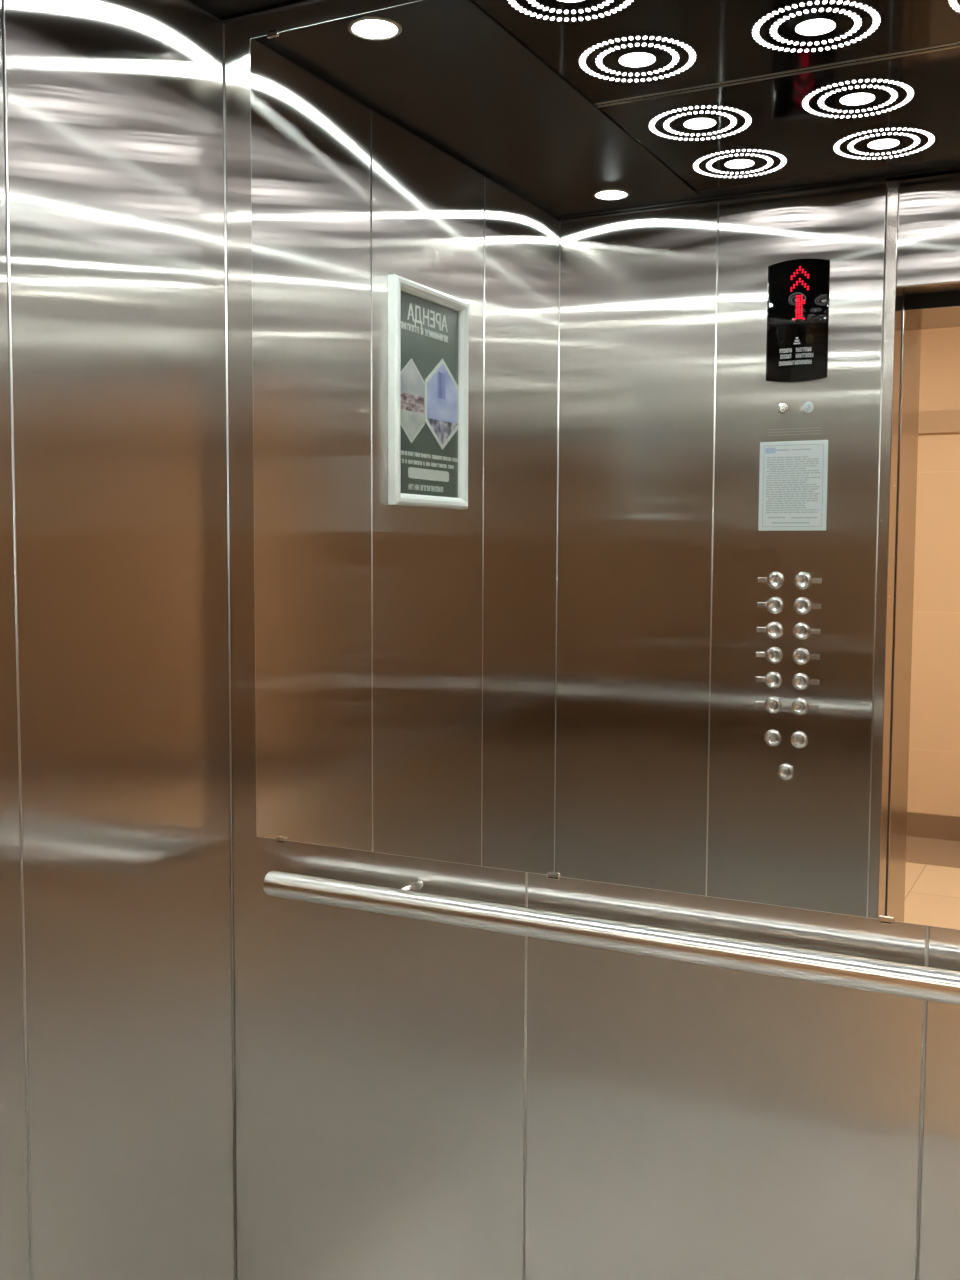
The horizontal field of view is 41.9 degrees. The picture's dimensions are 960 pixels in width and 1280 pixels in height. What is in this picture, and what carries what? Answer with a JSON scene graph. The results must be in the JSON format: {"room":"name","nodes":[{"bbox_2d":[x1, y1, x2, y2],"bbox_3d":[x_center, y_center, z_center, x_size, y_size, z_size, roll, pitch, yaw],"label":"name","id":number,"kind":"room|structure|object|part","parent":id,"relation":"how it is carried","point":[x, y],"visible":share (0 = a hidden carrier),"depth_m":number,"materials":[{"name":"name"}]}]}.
{"room":"elevator interior","nodes":[
{"label":"elevator interior","id":0,"kind":"room"},
{"bbox_2d":[0,0,236,1279],"bbox_3d":[-0.783,0.170,1.525,0.062,2.320,1.560,2,5,27],"label":"wall","id":1,"kind":"structure","parent":0,"point":[117,1049],"depth_m":1.89,"materials":[{"name":"grey metal"}]},
{"bbox_3d":[-0.758,0.147,1.520,0.012,2.248,0.496,2,5,27],"label":"wall panel","id":2,"kind":"part","parent":1,"relation":"part of","materials":[{"name":"metal"}]},
{"bbox_2d":[188,0,306,19],"bbox_3d":[0.018,-0.976,1.035,1.850,0.056,1.560,2,5,27],"label":"ceiling","id":3,"kind":"structure","parent":0,"point":[221,9],"depth_m":2.03,"materials":[{"name":"black"}]},
{"bbox_2d":[222,0,959,1279],"bbox_3d":[0.354,0.157,1.784,1.754,2.320,0.062,2,5,27],"label":"wall","id":4,"kind":"structure","parent":0,"point":[416,1099],"depth_m":1.92,"materials":[{"name":"grey metal"}]},
{"bbox_3d":[-0.175,0.113,2.027,0.561,2.248,0.012,2,5,27],"label":"wall panel","id":5,"kind":"part","parent":4,"relation":"part of","materials":[{"name":"metal"}]},
{"bbox_2d":[250,0,959,929],"bbox_3d":[0.342,-0.293,1.724,1.619,1.329,0.005,2,5,27],"label":"mirror","id":6,"kind":"object","parent":4,"relation":"attached to","point":[606,353],"visible":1,"depth_m":1.80,"materials":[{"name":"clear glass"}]},
{"bbox_2d":[263,871,959,1004],"bbox_3d":[0.322,0.424,1.743,1.482,0.044,0.077,2,5,27],"label":"handrail","id":7,"kind":"object","parent":4,"relation":"attached to","point":[882,976],"visible":1,"depth_m":1.76,"materials":[{"name":"metal"}]},
{"bbox_3d":[0.334,0.134,1.768,0.580,2.248,0.012,2,5,27],"label":"wall panel","id":8,"kind":"part","parent":4,"relation":"part of","materials":[{"name":"metal"}]},
{"bbox_3d":[0.853,0.155,1.503,0.584,2.248,0.012,2,5,27],"label":"wall panel","id":9,"kind":"part","parent":4,"relation":"part of","materials":[{"name":"metal"}]}
]}

